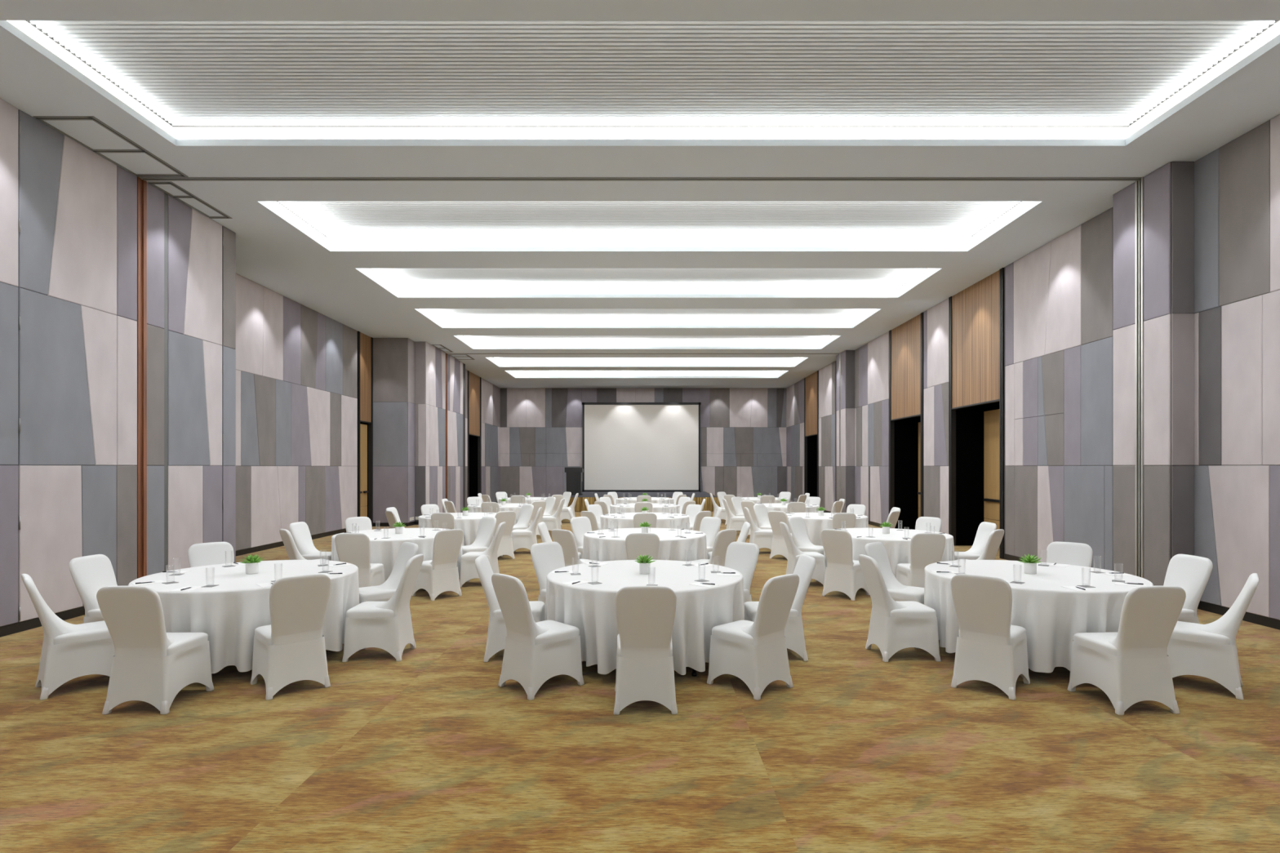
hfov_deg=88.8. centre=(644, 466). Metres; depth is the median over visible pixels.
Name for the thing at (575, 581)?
notepad
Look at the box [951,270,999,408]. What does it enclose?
wall panel
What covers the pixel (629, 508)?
tablecloth
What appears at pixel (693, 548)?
tablecloth
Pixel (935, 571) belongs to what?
notepad
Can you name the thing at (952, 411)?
trim
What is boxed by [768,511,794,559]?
banquet chair
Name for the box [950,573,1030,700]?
banquet chair
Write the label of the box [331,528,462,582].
tablecloth
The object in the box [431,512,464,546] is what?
banquet chair
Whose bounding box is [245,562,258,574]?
pot
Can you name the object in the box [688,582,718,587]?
notepad
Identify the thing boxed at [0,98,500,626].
wall
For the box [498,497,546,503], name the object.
tablecloth
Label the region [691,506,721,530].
banquet chair
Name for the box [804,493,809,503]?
banquet chair
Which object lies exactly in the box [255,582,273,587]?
notepad
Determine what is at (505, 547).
banquet chair
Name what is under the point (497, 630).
banquet chair
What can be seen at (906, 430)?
doorway
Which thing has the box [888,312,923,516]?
trim
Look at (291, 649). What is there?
banquet chair
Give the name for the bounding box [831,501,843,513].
banquet chair
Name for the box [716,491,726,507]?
banquet chair
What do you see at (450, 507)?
banquet chair
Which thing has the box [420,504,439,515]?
banquet chair
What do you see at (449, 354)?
trim
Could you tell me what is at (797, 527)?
banquet chair
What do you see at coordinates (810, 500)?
banquet chair
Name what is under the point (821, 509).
potted succulent
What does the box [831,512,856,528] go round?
banquet chair
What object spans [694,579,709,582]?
coaster
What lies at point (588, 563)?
notepad
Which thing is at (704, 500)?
banquet chair
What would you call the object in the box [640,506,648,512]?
potted succulent
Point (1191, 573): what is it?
banquet chair
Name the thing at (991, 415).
door
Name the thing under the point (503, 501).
potted succulent
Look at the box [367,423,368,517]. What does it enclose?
trim
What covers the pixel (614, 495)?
banquet chair
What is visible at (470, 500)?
banquet chair
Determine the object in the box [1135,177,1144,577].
trim
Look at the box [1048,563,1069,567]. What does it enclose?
notepad
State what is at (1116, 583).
notepad
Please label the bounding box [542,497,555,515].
banquet chair
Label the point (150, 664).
banquet chair
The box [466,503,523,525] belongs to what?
tablecloth
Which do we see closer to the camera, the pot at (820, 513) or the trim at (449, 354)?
the pot at (820, 513)
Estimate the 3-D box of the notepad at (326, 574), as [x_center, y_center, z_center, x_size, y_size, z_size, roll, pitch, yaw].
[-2.900,0.995,6.035,0.210,0.002,0.148,0,0,-6]
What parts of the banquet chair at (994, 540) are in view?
backrest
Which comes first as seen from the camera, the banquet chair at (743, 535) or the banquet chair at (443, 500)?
the banquet chair at (743, 535)
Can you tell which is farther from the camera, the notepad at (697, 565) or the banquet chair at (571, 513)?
the banquet chair at (571, 513)
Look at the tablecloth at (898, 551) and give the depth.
9.10 m
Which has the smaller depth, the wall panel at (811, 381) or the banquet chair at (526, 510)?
the banquet chair at (526, 510)
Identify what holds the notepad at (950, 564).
on the tablecloth at (1051, 614)
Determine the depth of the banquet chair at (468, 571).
9.56 m
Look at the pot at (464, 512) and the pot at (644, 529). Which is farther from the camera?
the pot at (464, 512)
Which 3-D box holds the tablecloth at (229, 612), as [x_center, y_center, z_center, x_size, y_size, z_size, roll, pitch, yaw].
[-3.670,1.335,6.102,1.887,0.677,1.910,0,0,0]
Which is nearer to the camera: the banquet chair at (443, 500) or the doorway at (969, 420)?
the doorway at (969, 420)
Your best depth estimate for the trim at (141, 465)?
8.61 m
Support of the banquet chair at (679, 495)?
on the floor
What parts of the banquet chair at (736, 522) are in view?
backrest, seat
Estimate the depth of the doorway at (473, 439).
27.64 m
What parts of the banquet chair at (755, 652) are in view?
seat, backrest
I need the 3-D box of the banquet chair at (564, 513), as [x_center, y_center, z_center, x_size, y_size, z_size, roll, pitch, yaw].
[-2.413,1.294,20.574,0.609,0.925,0.464,0,0,1]
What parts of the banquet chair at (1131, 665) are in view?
seat, backrest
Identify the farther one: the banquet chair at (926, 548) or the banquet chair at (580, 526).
the banquet chair at (580, 526)
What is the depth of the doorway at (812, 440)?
27.82 m
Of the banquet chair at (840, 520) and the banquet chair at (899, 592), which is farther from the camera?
the banquet chair at (840, 520)
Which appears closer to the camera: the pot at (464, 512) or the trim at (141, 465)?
the trim at (141, 465)
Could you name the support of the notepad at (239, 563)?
on the tablecloth at (229, 612)
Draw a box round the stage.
[568,491,719,511]
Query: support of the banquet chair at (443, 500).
on the floor
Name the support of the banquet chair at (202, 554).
on the floor
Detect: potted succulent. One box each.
[240,554,264,574]
[391,521,404,533]
[460,506,470,515]
[500,498,506,505]
[525,493,530,498]
[635,555,654,574]
[638,521,651,533]
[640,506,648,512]
[779,498,787,505]
[817,506,825,515]
[879,521,892,533]
[1017,554,1041,574]
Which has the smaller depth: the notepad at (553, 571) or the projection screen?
the notepad at (553, 571)
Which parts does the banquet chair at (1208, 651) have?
seat, backrest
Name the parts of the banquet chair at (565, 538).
backrest, seat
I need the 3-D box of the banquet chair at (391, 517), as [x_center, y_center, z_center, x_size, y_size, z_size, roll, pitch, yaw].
[-4.588,1.294,12.474,0.609,0.925,0.464,0,0,-42]
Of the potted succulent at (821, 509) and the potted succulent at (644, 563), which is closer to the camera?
the potted succulent at (644, 563)
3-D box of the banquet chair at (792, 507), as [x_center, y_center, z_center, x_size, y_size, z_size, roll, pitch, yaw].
[3.591,1.294,15.677,0.464,0.925,0.609,0,0,3]
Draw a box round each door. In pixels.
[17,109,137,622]
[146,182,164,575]
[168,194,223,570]
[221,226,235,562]
[360,422,368,516]
[917,419,920,517]
[983,405,999,529]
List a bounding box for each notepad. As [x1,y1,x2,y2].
[131,580,164,585]
[157,570,191,573]
[170,586,202,591]
[226,562,245,565]
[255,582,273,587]
[321,573,344,575]
[327,563,352,567]
[551,570,574,573]
[561,580,589,585]
[583,562,607,565]
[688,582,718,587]
[693,563,715,567]
[716,573,740,576]
[893,537,911,540]
[930,570,957,573]
[934,561,960,565]
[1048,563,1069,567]
[1060,586,1094,591]
[1101,573,1132,576]
[1115,582,1146,586]
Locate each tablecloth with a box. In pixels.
[128,560,359,673]
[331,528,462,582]
[417,512,497,546]
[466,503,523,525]
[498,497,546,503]
[545,560,744,675]
[582,528,707,561]
[600,512,689,529]
[609,503,679,513]
[616,497,674,504]
[742,497,788,503]
[755,503,819,513]
[786,512,868,546]
[823,528,955,578]
[924,560,1153,672]
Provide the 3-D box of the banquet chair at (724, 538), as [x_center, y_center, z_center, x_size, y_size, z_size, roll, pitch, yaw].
[0.888,1.294,8.860,0.609,0.925,0.464,0,0,43]
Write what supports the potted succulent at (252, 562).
on the tablecloth at (229, 612)
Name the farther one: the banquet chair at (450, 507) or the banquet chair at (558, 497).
the banquet chair at (558, 497)
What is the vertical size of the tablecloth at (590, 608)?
0.678 m
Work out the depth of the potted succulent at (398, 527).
9.71 m
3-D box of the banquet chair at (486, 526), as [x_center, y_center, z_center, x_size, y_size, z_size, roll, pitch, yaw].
[-2.774,1.294,10.624,0.464,0.925,0.609,0,0,42]
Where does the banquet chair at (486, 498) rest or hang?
on the floor
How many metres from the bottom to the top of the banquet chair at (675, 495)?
0.925 m
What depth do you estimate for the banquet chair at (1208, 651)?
5.05 m
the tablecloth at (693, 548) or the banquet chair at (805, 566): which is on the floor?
the banquet chair at (805, 566)
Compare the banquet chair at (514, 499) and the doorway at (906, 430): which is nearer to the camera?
the doorway at (906, 430)
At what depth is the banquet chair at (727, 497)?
19.50 m
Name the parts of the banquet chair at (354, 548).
backrest, seat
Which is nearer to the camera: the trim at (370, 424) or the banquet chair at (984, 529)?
the banquet chair at (984, 529)
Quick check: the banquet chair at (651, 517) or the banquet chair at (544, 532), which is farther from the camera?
the banquet chair at (651, 517)
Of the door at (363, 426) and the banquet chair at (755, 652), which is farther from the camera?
the door at (363, 426)
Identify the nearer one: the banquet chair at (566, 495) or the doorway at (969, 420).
the doorway at (969, 420)
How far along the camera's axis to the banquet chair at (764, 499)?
19.01 m
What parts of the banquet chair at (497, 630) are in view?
backrest, seat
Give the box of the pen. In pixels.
[1111,572,1124,573]
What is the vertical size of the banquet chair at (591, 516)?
0.925 m
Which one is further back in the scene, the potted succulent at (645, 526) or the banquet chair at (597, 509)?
the banquet chair at (597, 509)
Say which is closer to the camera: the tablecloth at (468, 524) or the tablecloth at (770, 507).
the tablecloth at (468, 524)
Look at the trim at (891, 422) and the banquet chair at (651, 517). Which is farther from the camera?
the trim at (891, 422)
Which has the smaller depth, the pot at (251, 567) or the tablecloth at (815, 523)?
the pot at (251, 567)
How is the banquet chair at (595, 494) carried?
on the floor
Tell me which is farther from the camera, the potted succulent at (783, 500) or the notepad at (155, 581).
the potted succulent at (783, 500)
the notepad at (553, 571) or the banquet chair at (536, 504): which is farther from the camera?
the banquet chair at (536, 504)
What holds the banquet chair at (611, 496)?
on the floor
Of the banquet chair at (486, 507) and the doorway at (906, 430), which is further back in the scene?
the doorway at (906, 430)
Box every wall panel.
[360,332,371,422]
[469,371,479,435]
[804,371,817,435]
[891,313,920,419]
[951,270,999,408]
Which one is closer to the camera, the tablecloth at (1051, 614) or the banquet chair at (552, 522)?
the tablecloth at (1051, 614)
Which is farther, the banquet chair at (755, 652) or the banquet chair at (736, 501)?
the banquet chair at (736, 501)
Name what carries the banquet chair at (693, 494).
on the floor
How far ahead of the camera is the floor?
3.92 m
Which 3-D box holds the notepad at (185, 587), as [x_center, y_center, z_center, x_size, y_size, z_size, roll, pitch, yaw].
[-3.735,0.995,5.330,0.148,0.002,0.210,0,0,-2]
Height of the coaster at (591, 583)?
0.003 m
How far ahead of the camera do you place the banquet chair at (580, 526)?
10.70 m
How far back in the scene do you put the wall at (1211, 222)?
8.69 m
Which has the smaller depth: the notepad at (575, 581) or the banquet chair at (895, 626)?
the notepad at (575, 581)
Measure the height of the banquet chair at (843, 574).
0.925 m
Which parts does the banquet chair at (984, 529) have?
seat, backrest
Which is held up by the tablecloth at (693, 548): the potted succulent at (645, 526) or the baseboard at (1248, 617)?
the potted succulent at (645, 526)
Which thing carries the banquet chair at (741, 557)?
on the floor
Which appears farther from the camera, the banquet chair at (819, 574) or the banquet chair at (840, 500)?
the banquet chair at (840, 500)
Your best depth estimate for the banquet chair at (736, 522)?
16.73 m
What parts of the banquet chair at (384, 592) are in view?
seat, backrest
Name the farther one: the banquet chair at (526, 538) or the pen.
the banquet chair at (526, 538)
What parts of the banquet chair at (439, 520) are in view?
backrest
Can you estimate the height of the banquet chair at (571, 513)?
0.925 m
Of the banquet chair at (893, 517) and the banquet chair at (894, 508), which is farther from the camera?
the banquet chair at (894, 508)
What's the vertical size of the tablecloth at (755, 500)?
0.678 m
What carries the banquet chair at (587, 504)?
on the floor
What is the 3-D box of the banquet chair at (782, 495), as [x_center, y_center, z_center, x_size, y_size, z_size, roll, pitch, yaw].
[4.473,1.294,21.454,0.464,0.925,0.609,0,0,42]
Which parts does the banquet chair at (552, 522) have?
seat, backrest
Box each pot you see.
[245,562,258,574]
[395,526,402,533]
[462,510,467,515]
[639,563,650,574]
[641,526,648,533]
[818,511,823,515]
[882,526,889,533]
[1023,562,1036,574]
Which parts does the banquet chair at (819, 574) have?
backrest, seat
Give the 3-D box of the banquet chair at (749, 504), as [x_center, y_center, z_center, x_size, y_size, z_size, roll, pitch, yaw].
[2.710,1.294,16.066,0.609,0.925,0.464,0,0,-42]
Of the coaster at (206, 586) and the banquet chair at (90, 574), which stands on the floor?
the banquet chair at (90, 574)
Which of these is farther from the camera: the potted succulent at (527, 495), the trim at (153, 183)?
the potted succulent at (527, 495)
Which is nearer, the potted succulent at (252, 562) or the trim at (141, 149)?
the potted succulent at (252, 562)
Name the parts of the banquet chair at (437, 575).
seat, backrest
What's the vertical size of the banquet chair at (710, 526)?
0.925 m
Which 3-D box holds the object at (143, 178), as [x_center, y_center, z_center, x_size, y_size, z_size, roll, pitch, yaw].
[-0.040,-3.790,8.600,13.160,0.008,0.090,0,0,0]
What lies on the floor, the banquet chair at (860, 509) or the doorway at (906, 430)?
the banquet chair at (860, 509)
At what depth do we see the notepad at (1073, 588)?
5.32 m
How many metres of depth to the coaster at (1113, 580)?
5.69 m
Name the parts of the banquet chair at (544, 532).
backrest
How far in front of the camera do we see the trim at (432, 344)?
20.84 m
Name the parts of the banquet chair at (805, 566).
seat, backrest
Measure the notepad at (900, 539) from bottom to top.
0.002 m
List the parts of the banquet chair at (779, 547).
backrest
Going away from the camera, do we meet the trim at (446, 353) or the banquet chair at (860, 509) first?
the banquet chair at (860, 509)
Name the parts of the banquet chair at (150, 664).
backrest, seat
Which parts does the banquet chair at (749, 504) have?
backrest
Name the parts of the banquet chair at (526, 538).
seat, backrest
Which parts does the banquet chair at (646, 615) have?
seat, backrest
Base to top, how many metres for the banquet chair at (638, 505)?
0.925 m
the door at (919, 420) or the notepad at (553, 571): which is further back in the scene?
the door at (919, 420)
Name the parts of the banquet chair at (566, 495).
backrest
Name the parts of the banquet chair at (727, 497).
backrest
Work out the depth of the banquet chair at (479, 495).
20.41 m
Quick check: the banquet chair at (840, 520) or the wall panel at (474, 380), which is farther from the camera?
the wall panel at (474, 380)
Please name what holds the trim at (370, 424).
attached to the wall at (296, 365)
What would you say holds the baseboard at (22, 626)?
attached to the wall at (296, 365)
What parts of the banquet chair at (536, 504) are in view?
backrest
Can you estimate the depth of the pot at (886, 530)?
9.71 m
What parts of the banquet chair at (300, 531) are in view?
backrest, seat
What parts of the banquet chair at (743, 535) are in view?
seat, backrest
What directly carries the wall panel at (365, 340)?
attached to the wall at (296, 365)
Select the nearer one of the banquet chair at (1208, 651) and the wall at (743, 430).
the banquet chair at (1208, 651)
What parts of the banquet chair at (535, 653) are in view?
backrest, seat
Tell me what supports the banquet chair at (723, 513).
on the floor
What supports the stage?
on the floor
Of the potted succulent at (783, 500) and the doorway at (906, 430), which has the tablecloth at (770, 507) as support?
the potted succulent at (783, 500)
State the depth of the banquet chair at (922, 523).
10.76 m
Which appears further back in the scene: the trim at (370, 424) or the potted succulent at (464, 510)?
the trim at (370, 424)
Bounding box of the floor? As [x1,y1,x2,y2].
[0,506,1279,852]
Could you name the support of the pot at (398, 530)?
attached to the potted succulent at (398, 527)
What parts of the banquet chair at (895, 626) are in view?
backrest, seat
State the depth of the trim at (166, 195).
9.05 m
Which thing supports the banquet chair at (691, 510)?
on the floor
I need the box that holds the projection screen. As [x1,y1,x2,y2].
[582,402,701,492]
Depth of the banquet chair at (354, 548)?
8.26 m
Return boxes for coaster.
[161,581,178,584]
[201,585,217,587]
[569,573,581,575]
[588,582,602,584]
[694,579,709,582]
[1009,581,1024,584]
[1076,585,1095,587]
[1111,579,1124,582]
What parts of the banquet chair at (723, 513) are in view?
backrest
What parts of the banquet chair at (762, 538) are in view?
backrest, seat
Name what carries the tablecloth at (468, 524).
on the round table
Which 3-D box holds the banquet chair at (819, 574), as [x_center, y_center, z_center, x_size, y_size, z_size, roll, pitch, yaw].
[2.349,1.294,9.744,0.609,0.925,0.464,0,0,0]
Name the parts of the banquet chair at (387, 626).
seat, backrest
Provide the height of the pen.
0.010 m
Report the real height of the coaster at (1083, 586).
0.003 m
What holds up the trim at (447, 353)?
attached to the ceiling
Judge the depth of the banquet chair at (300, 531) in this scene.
9.66 m
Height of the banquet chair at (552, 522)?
0.925 m
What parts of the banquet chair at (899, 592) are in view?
backrest, seat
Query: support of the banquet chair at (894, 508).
on the floor
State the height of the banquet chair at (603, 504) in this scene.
0.925 m
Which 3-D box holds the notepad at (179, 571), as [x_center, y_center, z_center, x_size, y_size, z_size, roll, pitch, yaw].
[-4.440,0.995,6.165,0.210,0.002,0.148,0,0,-5]
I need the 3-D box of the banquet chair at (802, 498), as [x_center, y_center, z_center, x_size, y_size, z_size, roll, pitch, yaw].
[4.508,1.294,19.669,0.609,0.925,0.464,0,0,43]
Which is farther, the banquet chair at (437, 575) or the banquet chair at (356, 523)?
the banquet chair at (356, 523)
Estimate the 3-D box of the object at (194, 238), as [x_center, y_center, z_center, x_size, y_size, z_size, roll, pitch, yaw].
[-6.665,-1.019,9.678,0.091,5.550,1.178,0,0,0]
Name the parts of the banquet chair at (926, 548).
seat, backrest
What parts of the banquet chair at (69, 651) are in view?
backrest, seat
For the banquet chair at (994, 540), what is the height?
0.925 m
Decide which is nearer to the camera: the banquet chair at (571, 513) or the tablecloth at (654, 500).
the banquet chair at (571, 513)
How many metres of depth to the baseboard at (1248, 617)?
7.70 m
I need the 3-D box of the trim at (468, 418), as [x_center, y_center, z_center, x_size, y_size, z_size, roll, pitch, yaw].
[-7.015,-1.019,26.745,0.110,5.550,1.993,0,0,0]
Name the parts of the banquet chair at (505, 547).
backrest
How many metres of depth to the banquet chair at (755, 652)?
5.07 m
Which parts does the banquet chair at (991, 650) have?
backrest, seat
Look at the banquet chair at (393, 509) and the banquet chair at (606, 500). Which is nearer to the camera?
the banquet chair at (393, 509)
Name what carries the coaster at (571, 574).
on the tablecloth at (590, 608)
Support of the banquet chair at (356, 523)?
on the floor
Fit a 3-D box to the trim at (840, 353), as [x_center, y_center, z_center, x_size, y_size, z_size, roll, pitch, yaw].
[6.535,-1.019,21.821,0.050,5.550,0.142,0,0,0]
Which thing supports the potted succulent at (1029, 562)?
on the tablecloth at (1051, 614)
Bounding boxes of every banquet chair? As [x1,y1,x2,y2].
[21,573,115,700]
[68,554,117,623]
[96,586,213,715]
[187,542,234,567]
[250,573,331,700]
[279,528,328,560]
[288,521,331,560]
[334,533,384,587]
[342,554,423,662]
[344,516,372,532]
[359,542,417,604]
[385,511,398,528]
[386,506,404,528]
[411,528,463,600]
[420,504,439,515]
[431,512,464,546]
[441,498,448,512]
[444,501,456,512]
[459,521,506,586]
[462,516,496,554]
[466,497,481,505]
[475,554,545,662]
[477,493,483,502]
[480,502,499,512]
[481,494,491,502]
[489,511,515,559]
[491,573,584,700]
[495,492,507,503]
[511,495,525,503]
[511,504,533,530]
[511,506,542,551]
[528,501,546,535]
[530,542,564,617]
[537,521,581,559]
[538,498,564,535]
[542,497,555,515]
[551,494,563,524]
[551,528,599,566]
[560,493,578,520]
[562,492,571,519]
[568,507,574,519]
[570,516,591,559]
[580,511,599,531]
[584,498,589,507]
[586,504,603,529]
[594,493,599,501]
[594,501,608,514]
[599,497,611,513]
[603,494,614,504]
[607,492,617,504]
[613,586,677,715]
[625,533,659,559]
[633,512,657,528]
[634,502,653,512]
[636,495,651,502]
[672,492,683,504]
[675,494,686,504]
[677,497,690,514]
[681,501,695,514]
[685,504,702,529]
[689,528,736,566]
[690,493,694,501]
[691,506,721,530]
[692,511,711,531]
[699,516,720,558]
[701,498,705,510]
[706,573,799,700]
[707,521,750,559]
[710,493,726,519]
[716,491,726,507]
[722,498,748,535]
[724,494,735,524]
[724,542,759,602]
[731,497,744,516]
[741,501,758,534]
[744,506,773,550]
[744,554,815,661]
[753,504,772,529]
[760,495,774,503]
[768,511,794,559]
[778,491,791,502]
[779,521,825,585]
[786,502,805,512]
[788,516,823,555]
[797,494,806,502]
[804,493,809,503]
[805,497,820,505]
[820,528,870,600]
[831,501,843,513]
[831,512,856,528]
[839,498,844,512]
[846,504,866,515]
[857,554,941,662]
[864,542,924,604]
[886,511,899,528]
[889,506,900,512]
[896,533,946,587]
[915,516,942,532]
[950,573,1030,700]
[954,521,996,559]
[955,528,1004,560]
[1046,542,1093,567]
[1066,586,1186,715]
[1163,554,1213,623]
[1167,573,1258,700]
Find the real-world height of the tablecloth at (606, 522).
0.677 m
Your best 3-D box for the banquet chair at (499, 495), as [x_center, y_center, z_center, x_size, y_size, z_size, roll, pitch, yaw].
[-4.564,1.294,21.431,0.464,0.925,0.609,0,0,-45]
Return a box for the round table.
[691,668,697,676]
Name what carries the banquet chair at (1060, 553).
on the floor
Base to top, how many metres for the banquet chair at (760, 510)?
0.925 m
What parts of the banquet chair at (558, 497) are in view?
backrest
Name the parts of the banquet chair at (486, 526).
seat, backrest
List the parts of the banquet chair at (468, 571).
seat, backrest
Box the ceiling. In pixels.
[0,0,1279,387]
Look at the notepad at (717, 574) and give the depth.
6.04 m
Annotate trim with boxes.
[32,115,188,177]
[136,176,146,578]
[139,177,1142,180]
[146,181,232,218]
[163,191,168,571]
[357,331,373,526]
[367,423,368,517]
[431,344,452,351]
[445,352,447,498]
[447,353,839,354]
[448,354,475,359]
[466,370,480,497]
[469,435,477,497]
[804,370,818,497]
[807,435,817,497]
[839,352,840,499]
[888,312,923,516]
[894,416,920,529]
[948,267,1004,559]
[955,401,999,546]
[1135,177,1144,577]
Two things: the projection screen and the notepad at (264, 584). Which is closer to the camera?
the notepad at (264, 584)
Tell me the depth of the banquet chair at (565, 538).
8.66 m
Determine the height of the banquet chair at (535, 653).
0.925 m
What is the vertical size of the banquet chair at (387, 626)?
0.925 m
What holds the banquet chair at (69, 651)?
on the floor
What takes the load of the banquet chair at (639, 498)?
on the floor
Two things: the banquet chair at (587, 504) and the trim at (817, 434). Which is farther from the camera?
the trim at (817, 434)
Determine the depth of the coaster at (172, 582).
5.58 m
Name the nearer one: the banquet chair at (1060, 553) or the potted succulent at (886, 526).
the banquet chair at (1060, 553)
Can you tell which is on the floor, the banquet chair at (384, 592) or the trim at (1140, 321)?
the banquet chair at (384, 592)
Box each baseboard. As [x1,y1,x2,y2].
[0,502,497,637]
[789,502,1279,630]
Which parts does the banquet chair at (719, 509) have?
backrest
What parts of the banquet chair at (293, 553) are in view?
backrest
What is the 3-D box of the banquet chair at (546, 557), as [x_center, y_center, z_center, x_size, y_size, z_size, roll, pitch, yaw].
[-0.881,1.294,6.978,0.609,0.925,0.464,0,0,42]
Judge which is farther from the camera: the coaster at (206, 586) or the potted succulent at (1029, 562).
the potted succulent at (1029, 562)
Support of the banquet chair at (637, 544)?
on the floor
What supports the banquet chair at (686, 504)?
on the floor
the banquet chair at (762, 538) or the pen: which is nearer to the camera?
the pen
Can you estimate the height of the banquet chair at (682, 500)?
0.925 m
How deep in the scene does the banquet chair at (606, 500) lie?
17.97 m
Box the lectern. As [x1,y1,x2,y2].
[564,467,583,495]
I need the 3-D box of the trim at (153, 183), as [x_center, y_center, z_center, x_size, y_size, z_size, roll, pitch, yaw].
[-6.457,-3.789,9.325,0.325,0.009,1.280,0,0,0]
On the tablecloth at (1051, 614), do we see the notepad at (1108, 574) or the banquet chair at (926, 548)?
the notepad at (1108, 574)
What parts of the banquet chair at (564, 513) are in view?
seat, backrest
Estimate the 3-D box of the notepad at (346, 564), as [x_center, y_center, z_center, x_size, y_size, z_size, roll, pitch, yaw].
[-3.080,0.995,6.598,0.148,0.002,0.210,0,0,41]
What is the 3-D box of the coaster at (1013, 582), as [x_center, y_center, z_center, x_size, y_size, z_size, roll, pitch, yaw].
[3.197,0.995,5.604,0.092,0.003,0.092,0,0,-45]
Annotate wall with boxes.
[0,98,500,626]
[500,387,786,497]
[786,114,1279,620]
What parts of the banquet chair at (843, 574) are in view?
backrest, seat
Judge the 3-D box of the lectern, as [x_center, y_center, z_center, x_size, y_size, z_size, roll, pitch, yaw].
[-2.990,0.606,27.600,0.740,1.160,0.540,0,0,0]
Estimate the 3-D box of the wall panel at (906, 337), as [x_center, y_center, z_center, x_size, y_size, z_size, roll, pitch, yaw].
[6.861,-2.549,17.129,0.058,2.490,1.981,0,0,0]
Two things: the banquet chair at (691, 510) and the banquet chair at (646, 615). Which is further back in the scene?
the banquet chair at (691, 510)
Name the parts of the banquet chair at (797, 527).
backrest, seat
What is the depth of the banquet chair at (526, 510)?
14.27 m
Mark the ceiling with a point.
(209, 88)
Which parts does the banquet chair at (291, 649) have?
seat, backrest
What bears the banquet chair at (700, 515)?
on the floor

